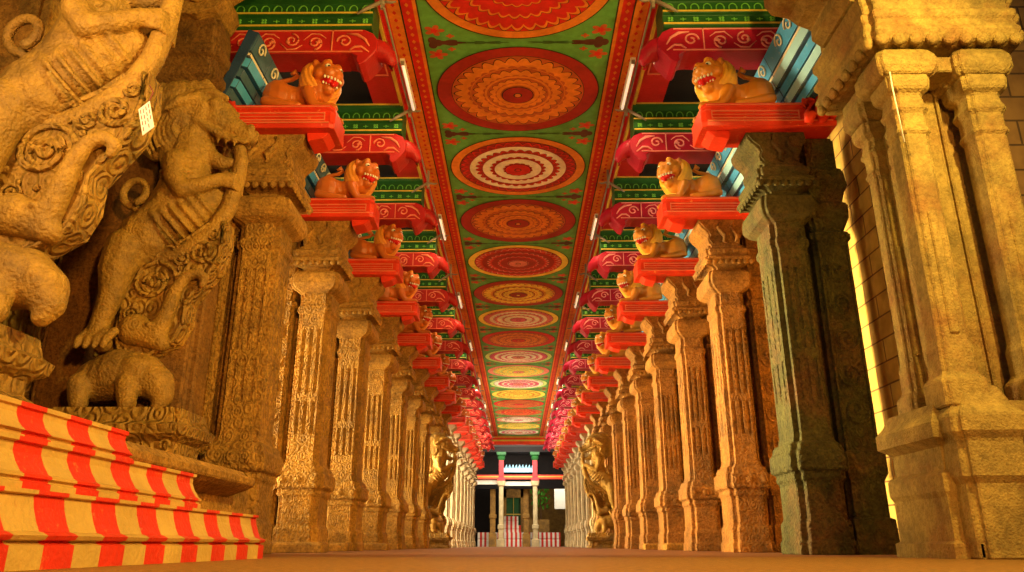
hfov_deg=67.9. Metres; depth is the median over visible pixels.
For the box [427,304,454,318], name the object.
cross beam
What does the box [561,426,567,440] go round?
lion statue
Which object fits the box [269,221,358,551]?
stone pillar
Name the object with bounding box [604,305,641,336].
lion statue
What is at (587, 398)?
beam
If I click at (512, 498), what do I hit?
doorway
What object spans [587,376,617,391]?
beam
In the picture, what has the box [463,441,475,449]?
beam
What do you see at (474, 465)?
stone pillar
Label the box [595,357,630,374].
beam
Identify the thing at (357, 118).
cross beam
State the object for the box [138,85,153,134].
paper sign
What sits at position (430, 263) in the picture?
beam
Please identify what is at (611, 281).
cross beam
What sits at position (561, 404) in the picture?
beam
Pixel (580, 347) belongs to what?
beam
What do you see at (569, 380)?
beam
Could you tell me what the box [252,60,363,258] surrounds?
crown molding
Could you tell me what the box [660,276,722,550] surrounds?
stone pillar
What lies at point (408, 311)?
beam
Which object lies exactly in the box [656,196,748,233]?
beam
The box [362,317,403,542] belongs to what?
stone pillar
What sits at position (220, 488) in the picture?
stone platform
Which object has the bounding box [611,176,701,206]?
cross beam
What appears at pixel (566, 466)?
stone pillar
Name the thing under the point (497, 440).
beam
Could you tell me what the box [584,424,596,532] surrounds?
stone pillar
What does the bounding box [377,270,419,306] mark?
lion statue
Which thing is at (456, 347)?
beam
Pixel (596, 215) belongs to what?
lamp
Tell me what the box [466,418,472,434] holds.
lion statue
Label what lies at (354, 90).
ceiling
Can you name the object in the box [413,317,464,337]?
beam
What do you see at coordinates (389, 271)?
beam
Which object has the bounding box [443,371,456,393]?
lion statue
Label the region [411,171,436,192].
clamp
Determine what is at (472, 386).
cross beam
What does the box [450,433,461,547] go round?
stone pillar
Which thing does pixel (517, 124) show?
ceiling
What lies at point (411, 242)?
cross beam
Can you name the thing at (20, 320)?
stone pier
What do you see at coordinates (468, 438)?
beam
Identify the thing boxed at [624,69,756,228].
ceiling
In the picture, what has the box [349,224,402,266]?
lion statue
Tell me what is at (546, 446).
beam
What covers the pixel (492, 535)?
column
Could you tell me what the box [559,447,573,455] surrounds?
beam
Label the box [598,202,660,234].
beam
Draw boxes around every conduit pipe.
[383,6,492,440]
[546,5,651,433]
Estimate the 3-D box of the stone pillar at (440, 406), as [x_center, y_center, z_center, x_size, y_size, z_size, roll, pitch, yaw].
[-3.045,6.488,26.247,1.340,4.860,0.964,0,-19,0]
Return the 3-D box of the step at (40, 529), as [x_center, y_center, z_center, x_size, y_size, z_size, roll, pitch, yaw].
[-2.069,1.095,3.397,0.460,0.302,4.700,0,-19,0]
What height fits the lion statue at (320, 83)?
0.810 m
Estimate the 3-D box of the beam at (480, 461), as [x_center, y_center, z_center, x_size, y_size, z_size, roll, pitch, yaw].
[-2.625,10.689,46.591,1.640,0.552,0.758,0,-19,0]
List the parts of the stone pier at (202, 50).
cornice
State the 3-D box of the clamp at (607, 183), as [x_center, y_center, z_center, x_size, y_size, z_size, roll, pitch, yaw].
[1.941,-2.035,14.824,0.493,0.509,0.102,-2,-19,5]
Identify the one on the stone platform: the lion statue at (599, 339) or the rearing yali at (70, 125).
the rearing yali at (70, 125)
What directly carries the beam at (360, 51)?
on the stone pier at (202, 50)
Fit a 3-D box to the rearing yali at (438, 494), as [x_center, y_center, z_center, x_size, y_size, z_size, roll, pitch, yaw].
[-2.427,6.589,24.699,1.362,3.669,0.757,0,-19,0]
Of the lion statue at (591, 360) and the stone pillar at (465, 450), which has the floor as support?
the stone pillar at (465, 450)
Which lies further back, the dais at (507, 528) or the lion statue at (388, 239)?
the dais at (507, 528)
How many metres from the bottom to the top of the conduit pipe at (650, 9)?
0.032 m
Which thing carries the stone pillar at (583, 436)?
on the floor
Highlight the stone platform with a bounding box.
[125,441,254,513]
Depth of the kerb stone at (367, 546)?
14.82 m
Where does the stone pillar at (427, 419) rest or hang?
on the floor
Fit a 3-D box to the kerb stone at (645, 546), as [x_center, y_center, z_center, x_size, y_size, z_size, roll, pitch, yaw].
[3.311,5.963,17.388,0.600,0.130,0.300,0,-19,0]
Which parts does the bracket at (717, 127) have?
knob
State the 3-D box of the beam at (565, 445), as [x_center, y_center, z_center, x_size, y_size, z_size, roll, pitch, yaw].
[3.386,8.133,39.103,1.640,0.552,0.758,0,-19,0]
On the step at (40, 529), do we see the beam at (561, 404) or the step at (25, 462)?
the step at (25, 462)
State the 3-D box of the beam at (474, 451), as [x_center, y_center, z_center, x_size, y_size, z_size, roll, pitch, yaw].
[-2.671,8.996,41.632,1.640,0.552,0.758,0,-19,0]
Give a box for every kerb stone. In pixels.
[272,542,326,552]
[328,543,349,550]
[364,543,389,549]
[643,544,657,549]
[663,543,683,549]
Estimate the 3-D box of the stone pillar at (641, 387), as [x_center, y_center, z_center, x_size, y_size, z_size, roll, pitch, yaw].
[3.541,3.930,18.754,1.193,4.860,0.964,0,-19,0]
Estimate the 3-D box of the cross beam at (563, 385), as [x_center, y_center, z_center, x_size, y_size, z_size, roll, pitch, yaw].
[3.309,4.100,32.343,2.300,0.520,0.478,0,-19,0]
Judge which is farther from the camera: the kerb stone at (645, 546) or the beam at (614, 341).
the beam at (614, 341)
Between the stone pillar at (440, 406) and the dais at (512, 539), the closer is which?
the stone pillar at (440, 406)
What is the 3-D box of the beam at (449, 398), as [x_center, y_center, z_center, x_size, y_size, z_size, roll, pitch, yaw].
[-2.808,3.918,26.756,1.640,0.552,0.758,0,-19,0]
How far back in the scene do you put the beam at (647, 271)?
14.15 m
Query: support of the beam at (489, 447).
on the crown molding
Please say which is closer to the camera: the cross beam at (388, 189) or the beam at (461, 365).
the cross beam at (388, 189)
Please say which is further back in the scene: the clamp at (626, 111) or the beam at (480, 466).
the beam at (480, 466)
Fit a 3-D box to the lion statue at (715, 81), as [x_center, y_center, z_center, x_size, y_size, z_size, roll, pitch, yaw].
[2.795,-2.511,9.618,1.068,0.810,0.544,0,-19,-1]
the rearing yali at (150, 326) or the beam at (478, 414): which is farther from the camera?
the beam at (478, 414)
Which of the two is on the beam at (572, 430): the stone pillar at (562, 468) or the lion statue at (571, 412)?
the lion statue at (571, 412)
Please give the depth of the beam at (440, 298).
19.69 m
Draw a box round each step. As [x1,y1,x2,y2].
[0,394,132,459]
[0,431,201,508]
[0,486,264,571]
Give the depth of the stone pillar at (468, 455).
40.99 m
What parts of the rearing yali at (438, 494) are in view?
scroll panel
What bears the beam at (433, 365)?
on the stone pillar at (416, 404)
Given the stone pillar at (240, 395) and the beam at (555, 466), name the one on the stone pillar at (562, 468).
the beam at (555, 466)
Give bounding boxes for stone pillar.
[197,134,318,553]
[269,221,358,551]
[326,277,384,550]
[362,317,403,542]
[386,346,418,549]
[404,369,429,548]
[417,387,438,548]
[429,402,445,532]
[437,414,451,532]
[444,424,456,545]
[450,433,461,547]
[455,441,464,547]
[459,447,468,546]
[463,453,471,546]
[466,458,473,546]
[469,463,476,546]
[472,467,478,546]
[561,467,567,546]
[564,463,570,546]
[566,458,573,546]
[569,453,577,546]
[572,447,581,546]
[576,441,585,547]
[580,433,591,547]
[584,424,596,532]
[590,414,601,532]
[596,402,613,532]
[604,387,625,548]
[613,369,639,548]
[625,346,658,549]
[640,316,684,549]
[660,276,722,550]
[689,219,782,552]
[731,132,899,554]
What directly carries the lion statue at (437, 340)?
on the beam at (433, 365)
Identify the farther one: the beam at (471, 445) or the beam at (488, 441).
the beam at (488, 441)
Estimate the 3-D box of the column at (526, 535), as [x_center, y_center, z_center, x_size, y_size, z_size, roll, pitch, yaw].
[1.081,17.456,58.279,0.900,4.800,0.900,0,-19,0]
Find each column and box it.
[489,489,496,546]
[522,489,529,546]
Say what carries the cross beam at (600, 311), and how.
on the beam at (586, 325)
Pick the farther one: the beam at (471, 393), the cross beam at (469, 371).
the beam at (471, 393)
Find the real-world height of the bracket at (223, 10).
1.080 m
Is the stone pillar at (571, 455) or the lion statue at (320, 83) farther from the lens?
the stone pillar at (571, 455)
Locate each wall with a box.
[475,489,498,546]
[529,489,565,545]
[529,519,549,531]
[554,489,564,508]
[827,0,1023,537]
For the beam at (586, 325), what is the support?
on the crown molding
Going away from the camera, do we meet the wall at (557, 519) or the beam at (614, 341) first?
the beam at (614, 341)
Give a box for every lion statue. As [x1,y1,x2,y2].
[260,59,343,124]
[314,158,379,209]
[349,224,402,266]
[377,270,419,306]
[400,305,432,336]
[418,332,441,360]
[430,354,449,378]
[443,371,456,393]
[444,386,461,405]
[456,398,465,417]
[461,409,469,426]
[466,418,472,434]
[470,426,475,441]
[473,433,478,446]
[476,440,480,452]
[559,434,563,447]
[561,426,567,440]
[564,418,570,433]
[567,409,575,425]
[571,398,589,416]
[575,386,595,406]
[581,371,604,393]
[587,353,613,378]
[594,332,625,359]
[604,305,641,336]
[617,270,662,305]
[633,223,687,265]
[657,157,722,208]
[692,57,776,122]
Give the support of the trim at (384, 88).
attached to the ceiling at (517, 124)
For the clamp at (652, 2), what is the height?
0.509 m
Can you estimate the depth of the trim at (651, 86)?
12.22 m
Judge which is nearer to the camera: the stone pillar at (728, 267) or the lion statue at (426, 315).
the stone pillar at (728, 267)
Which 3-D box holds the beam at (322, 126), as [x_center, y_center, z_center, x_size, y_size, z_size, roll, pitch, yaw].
[-2.968,-2.008,9.400,1.640,0.552,0.758,0,-19,0]
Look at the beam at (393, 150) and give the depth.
12.26 m
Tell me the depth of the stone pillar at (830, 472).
8.55 m
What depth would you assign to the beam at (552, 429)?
41.96 m
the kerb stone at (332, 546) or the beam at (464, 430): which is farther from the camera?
the beam at (464, 430)
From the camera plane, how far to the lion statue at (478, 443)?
44.16 m
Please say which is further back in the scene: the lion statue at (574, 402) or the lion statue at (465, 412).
the lion statue at (465, 412)
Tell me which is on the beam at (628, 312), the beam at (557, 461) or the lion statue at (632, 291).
the lion statue at (632, 291)
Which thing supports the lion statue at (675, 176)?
on the beam at (674, 214)
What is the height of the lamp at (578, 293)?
0.100 m
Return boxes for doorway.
[503,489,523,531]
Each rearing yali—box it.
[0,0,183,403]
[51,79,258,459]
[428,432,458,548]
[578,432,614,548]
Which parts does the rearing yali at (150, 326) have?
scroll panel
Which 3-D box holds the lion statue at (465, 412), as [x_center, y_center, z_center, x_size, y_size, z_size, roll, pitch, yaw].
[-2.421,5.969,34.457,1.068,0.810,0.544,-1,-19,2]
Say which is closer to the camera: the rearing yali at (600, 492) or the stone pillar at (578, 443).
the rearing yali at (600, 492)
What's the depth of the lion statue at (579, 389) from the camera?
29.28 m
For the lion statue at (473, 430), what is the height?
0.810 m
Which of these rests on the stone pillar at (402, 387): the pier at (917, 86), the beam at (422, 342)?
the beam at (422, 342)
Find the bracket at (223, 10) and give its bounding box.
[180,0,242,36]
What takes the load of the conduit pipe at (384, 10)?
attached to the clamp at (381, 3)
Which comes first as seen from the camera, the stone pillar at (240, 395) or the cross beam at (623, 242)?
the stone pillar at (240, 395)
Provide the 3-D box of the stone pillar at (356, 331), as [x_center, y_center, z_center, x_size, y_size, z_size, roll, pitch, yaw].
[-3.159,2.256,13.850,1.340,4.860,0.964,0,-19,0]
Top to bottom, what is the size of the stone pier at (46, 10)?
5.300 m
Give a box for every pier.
[0,0,60,74]
[1,257,59,400]
[31,17,230,408]
[764,0,1023,559]
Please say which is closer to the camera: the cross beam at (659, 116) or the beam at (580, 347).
the cross beam at (659, 116)
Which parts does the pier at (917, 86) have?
cornice, wall panel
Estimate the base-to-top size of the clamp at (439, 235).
0.509 m
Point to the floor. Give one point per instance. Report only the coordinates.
(562, 558)
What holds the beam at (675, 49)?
on the crown molding at (792, 54)
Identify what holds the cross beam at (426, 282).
on the beam at (440, 298)
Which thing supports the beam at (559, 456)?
on the stone pillar at (570, 477)
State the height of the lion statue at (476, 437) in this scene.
0.810 m
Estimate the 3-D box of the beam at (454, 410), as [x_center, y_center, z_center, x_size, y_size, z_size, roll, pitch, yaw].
[-2.785,4.764,29.235,1.640,0.552,0.758,0,-19,0]
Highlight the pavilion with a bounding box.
[475,446,565,546]
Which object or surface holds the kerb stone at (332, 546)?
on the floor
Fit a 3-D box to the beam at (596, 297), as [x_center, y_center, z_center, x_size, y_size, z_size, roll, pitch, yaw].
[3.059,0.367,19.792,2.653,0.525,0.449,0,-19,0]
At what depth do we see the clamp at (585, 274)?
19.74 m
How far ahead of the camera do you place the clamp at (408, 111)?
12.33 m
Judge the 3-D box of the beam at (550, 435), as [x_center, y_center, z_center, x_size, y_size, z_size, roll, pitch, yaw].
[3.287,8.832,44.586,2.653,0.525,0.449,0,-19,0]
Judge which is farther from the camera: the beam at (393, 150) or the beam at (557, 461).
the beam at (557, 461)
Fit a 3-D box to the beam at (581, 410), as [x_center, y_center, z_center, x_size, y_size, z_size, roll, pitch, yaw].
[3.295,4.747,29.185,1.640,0.552,0.758,0,-19,0]
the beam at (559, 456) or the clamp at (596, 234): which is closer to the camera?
the clamp at (596, 234)
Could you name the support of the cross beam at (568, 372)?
on the beam at (569, 380)
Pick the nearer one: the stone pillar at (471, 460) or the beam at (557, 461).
the stone pillar at (471, 460)
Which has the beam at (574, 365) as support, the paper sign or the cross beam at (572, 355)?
the cross beam at (572, 355)
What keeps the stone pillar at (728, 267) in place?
on the floor
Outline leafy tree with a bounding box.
[530,489,550,518]
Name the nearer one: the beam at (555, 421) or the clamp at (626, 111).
the clamp at (626, 111)
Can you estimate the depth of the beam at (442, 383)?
24.11 m
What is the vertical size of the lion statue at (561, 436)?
0.810 m
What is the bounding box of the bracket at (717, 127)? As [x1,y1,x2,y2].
[692,96,836,151]
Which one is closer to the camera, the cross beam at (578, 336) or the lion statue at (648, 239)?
the lion statue at (648, 239)
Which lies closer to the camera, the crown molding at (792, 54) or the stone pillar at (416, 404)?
the crown molding at (792, 54)
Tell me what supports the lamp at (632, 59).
attached to the conduit pipe at (650, 9)
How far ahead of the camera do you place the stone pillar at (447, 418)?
28.97 m
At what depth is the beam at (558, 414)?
37.01 m
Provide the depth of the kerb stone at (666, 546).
14.77 m
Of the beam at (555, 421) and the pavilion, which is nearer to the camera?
the beam at (555, 421)
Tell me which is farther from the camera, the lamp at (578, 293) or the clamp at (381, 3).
the lamp at (578, 293)
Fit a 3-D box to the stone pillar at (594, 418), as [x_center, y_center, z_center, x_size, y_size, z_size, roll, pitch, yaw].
[3.633,7.316,28.672,1.193,4.860,0.964,0,-19,0]
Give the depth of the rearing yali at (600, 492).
24.58 m
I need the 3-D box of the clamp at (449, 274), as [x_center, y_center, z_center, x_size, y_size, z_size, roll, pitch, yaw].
[-1.662,-0.332,19.812,0.493,0.509,0.102,1,-19,-4]
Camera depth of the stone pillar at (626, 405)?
21.00 m
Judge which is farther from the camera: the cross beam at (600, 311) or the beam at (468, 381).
the beam at (468, 381)
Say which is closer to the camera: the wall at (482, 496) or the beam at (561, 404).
the beam at (561, 404)
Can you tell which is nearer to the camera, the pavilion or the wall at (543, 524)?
the pavilion
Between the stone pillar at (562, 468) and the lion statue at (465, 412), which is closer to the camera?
the lion statue at (465, 412)
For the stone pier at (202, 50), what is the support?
on the floor
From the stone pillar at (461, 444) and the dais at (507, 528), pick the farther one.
the dais at (507, 528)
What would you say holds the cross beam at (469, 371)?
on the beam at (468, 381)
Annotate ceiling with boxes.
[223,71,412,229]
[377,0,656,435]
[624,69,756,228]
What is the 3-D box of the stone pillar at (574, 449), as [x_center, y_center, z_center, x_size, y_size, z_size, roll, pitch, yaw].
[3.724,10.702,38.589,1.193,4.860,0.964,0,-19,0]
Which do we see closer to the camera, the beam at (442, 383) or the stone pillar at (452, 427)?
the beam at (442, 383)
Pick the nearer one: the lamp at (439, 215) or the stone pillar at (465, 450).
the lamp at (439, 215)
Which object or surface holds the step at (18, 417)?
on the step at (25, 462)
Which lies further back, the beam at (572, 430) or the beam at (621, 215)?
the beam at (572, 430)
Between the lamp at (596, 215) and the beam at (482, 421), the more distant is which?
the beam at (482, 421)
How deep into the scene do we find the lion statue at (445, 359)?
24.34 m
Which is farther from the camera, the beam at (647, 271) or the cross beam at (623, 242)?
the cross beam at (623, 242)
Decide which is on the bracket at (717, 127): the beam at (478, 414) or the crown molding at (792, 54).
the crown molding at (792, 54)
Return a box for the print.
[140,104,150,130]
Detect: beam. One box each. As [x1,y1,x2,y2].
[228,100,344,153]
[230,30,396,81]
[234,0,379,38]
[300,198,379,234]
[320,134,421,173]
[333,177,424,206]
[336,104,406,139]
[348,258,403,287]
[361,230,437,254]
[375,203,437,234]
[377,301,419,324]
[392,270,447,290]
[395,252,449,278]
[397,333,432,352]
[398,289,457,312]
[412,357,441,374]
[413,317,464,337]
[424,376,449,391]
[425,352,466,360]
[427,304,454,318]
[434,392,455,405]
[435,375,477,389]
[436,340,469,358]
[437,331,461,341]
[441,405,461,417]
[443,388,481,401]
[445,361,470,375]
[446,359,474,375]
[448,416,465,427]
[454,426,469,435]
[458,375,474,388]
[458,434,472,443]
[462,399,483,411]
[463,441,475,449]
[467,409,486,420]
[467,447,478,455]
[470,417,488,428]
[471,453,480,460]
[473,425,489,435]
[473,458,482,464]
[476,432,491,441]
[476,462,484,468]
[478,438,492,446]
[481,444,494,451]
[491,436,545,444]
[543,444,556,451]
[544,438,558,446]
[545,432,561,440]
[547,425,564,434]
[549,417,568,427]
[551,409,570,420]
[553,399,574,411]
[553,462,563,468]
[555,458,566,464]
[556,388,577,401]
[557,453,569,460]
[559,374,601,389]
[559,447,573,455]
[561,441,577,449]
[562,359,590,375]
[562,375,578,388]
[564,434,582,443]
[566,370,588,375]
[567,340,601,358]
[568,426,587,435]
[570,352,611,359]
[571,416,592,427]
[572,317,623,337]
[575,331,599,341]
[576,405,599,417]
[579,288,624,311]
[581,304,609,318]
[581,392,607,405]
[587,251,641,278]
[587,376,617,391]
[589,269,644,290]
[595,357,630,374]
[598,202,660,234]
[599,229,674,254]
[604,332,646,352]
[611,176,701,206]
[614,132,716,172]
[617,300,668,324]
[629,102,700,138]
[633,258,698,286]
[638,27,778,80]
[656,0,782,37]
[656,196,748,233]
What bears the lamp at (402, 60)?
attached to the conduit pipe at (384, 10)
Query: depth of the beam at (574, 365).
27.09 m
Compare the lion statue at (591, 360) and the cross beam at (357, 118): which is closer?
the cross beam at (357, 118)
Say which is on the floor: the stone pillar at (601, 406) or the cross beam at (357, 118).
the stone pillar at (601, 406)
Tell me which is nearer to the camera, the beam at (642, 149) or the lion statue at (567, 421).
the beam at (642, 149)
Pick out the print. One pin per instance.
(148, 104)
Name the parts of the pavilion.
post, dark panel, post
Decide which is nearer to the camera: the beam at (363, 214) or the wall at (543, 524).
the beam at (363, 214)
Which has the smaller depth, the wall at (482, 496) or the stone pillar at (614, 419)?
the stone pillar at (614, 419)
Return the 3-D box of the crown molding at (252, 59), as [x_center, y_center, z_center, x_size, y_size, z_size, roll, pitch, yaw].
[-3.311,-2.637,9.459,0.474,0.953,0.500,0,-19,0]
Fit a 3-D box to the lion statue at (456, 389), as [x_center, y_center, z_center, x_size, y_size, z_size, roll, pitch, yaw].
[-2.467,4.277,29.498,1.068,0.810,0.544,-1,-19,2]
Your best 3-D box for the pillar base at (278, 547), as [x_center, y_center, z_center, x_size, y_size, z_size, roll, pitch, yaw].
[-3.058,3.441,10.002,1.200,0.130,0.300,0,-19,0]
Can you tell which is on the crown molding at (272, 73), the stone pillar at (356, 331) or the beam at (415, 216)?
the beam at (415, 216)
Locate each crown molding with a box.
[223,30,272,104]
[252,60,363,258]
[662,18,820,283]
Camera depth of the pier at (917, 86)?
6.25 m
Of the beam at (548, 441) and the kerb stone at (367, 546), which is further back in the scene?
the beam at (548, 441)
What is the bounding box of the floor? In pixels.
[4,546,1023,571]
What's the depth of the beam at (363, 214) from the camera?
11.72 m
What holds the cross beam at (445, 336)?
on the beam at (456, 347)
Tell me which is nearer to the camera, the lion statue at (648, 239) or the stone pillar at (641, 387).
the lion statue at (648, 239)
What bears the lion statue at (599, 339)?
on the beam at (603, 365)
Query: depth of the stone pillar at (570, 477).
43.34 m
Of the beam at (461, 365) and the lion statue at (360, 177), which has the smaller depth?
the lion statue at (360, 177)
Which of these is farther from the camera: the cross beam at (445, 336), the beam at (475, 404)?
the beam at (475, 404)
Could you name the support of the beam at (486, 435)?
on the crown molding
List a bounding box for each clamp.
[357,0,395,13]
[390,101,420,121]
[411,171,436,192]
[427,227,448,243]
[439,264,456,281]
[579,264,597,280]
[588,227,609,242]
[599,170,624,191]
[615,99,645,120]
[639,0,678,12]
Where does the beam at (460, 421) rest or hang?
on the stone pillar at (452, 427)
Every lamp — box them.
[400,58,415,111]
[438,214,446,240]
[457,292,462,308]
[574,292,579,308]
[590,214,597,240]
[620,57,635,111]
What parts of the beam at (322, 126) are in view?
knob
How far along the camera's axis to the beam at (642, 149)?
12.22 m
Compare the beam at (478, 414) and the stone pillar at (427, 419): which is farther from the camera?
the beam at (478, 414)
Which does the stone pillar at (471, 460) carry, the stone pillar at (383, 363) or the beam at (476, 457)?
the beam at (476, 457)
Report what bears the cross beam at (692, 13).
on the beam at (675, 49)
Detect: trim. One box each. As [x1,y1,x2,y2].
[366,0,483,409]
[547,4,668,433]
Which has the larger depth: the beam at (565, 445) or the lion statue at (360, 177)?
the beam at (565, 445)
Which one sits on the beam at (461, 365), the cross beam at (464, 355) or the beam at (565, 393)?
the cross beam at (464, 355)
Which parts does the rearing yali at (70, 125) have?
scroll panel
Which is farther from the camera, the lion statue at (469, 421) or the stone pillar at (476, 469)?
the stone pillar at (476, 469)
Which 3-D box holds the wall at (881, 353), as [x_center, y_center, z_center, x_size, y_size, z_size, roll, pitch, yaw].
[7.278,2.836,20.548,5.800,8.090,27.150,0,-19,0]
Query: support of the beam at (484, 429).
on the crown molding
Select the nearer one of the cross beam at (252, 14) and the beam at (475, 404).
the cross beam at (252, 14)
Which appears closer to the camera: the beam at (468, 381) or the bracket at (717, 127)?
the bracket at (717, 127)
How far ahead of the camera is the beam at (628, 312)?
16.64 m
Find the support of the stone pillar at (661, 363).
on the floor
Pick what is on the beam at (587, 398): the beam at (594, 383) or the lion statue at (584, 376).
the lion statue at (584, 376)
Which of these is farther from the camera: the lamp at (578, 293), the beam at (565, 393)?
the beam at (565, 393)
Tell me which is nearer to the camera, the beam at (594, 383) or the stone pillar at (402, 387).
the stone pillar at (402, 387)
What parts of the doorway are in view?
door, door trim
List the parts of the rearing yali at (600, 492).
scroll panel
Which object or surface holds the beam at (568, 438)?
on the stone pillar at (578, 443)
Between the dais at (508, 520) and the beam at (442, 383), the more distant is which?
the dais at (508, 520)
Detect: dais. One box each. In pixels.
[478,532,559,546]
[504,516,517,524]
[504,525,520,531]
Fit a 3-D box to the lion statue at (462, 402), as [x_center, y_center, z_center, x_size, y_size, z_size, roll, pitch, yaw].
[-2.444,5.123,31.977,1.068,0.810,0.544,-1,-19,2]
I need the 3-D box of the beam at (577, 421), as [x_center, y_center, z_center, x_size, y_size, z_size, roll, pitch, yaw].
[3.317,5.593,31.665,1.640,0.552,0.758,0,-19,0]
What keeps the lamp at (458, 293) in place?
attached to the clamp
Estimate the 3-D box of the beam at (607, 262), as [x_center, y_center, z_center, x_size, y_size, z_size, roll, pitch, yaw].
[3.036,-0.479,17.313,2.653,0.525,0.449,0,-19,0]

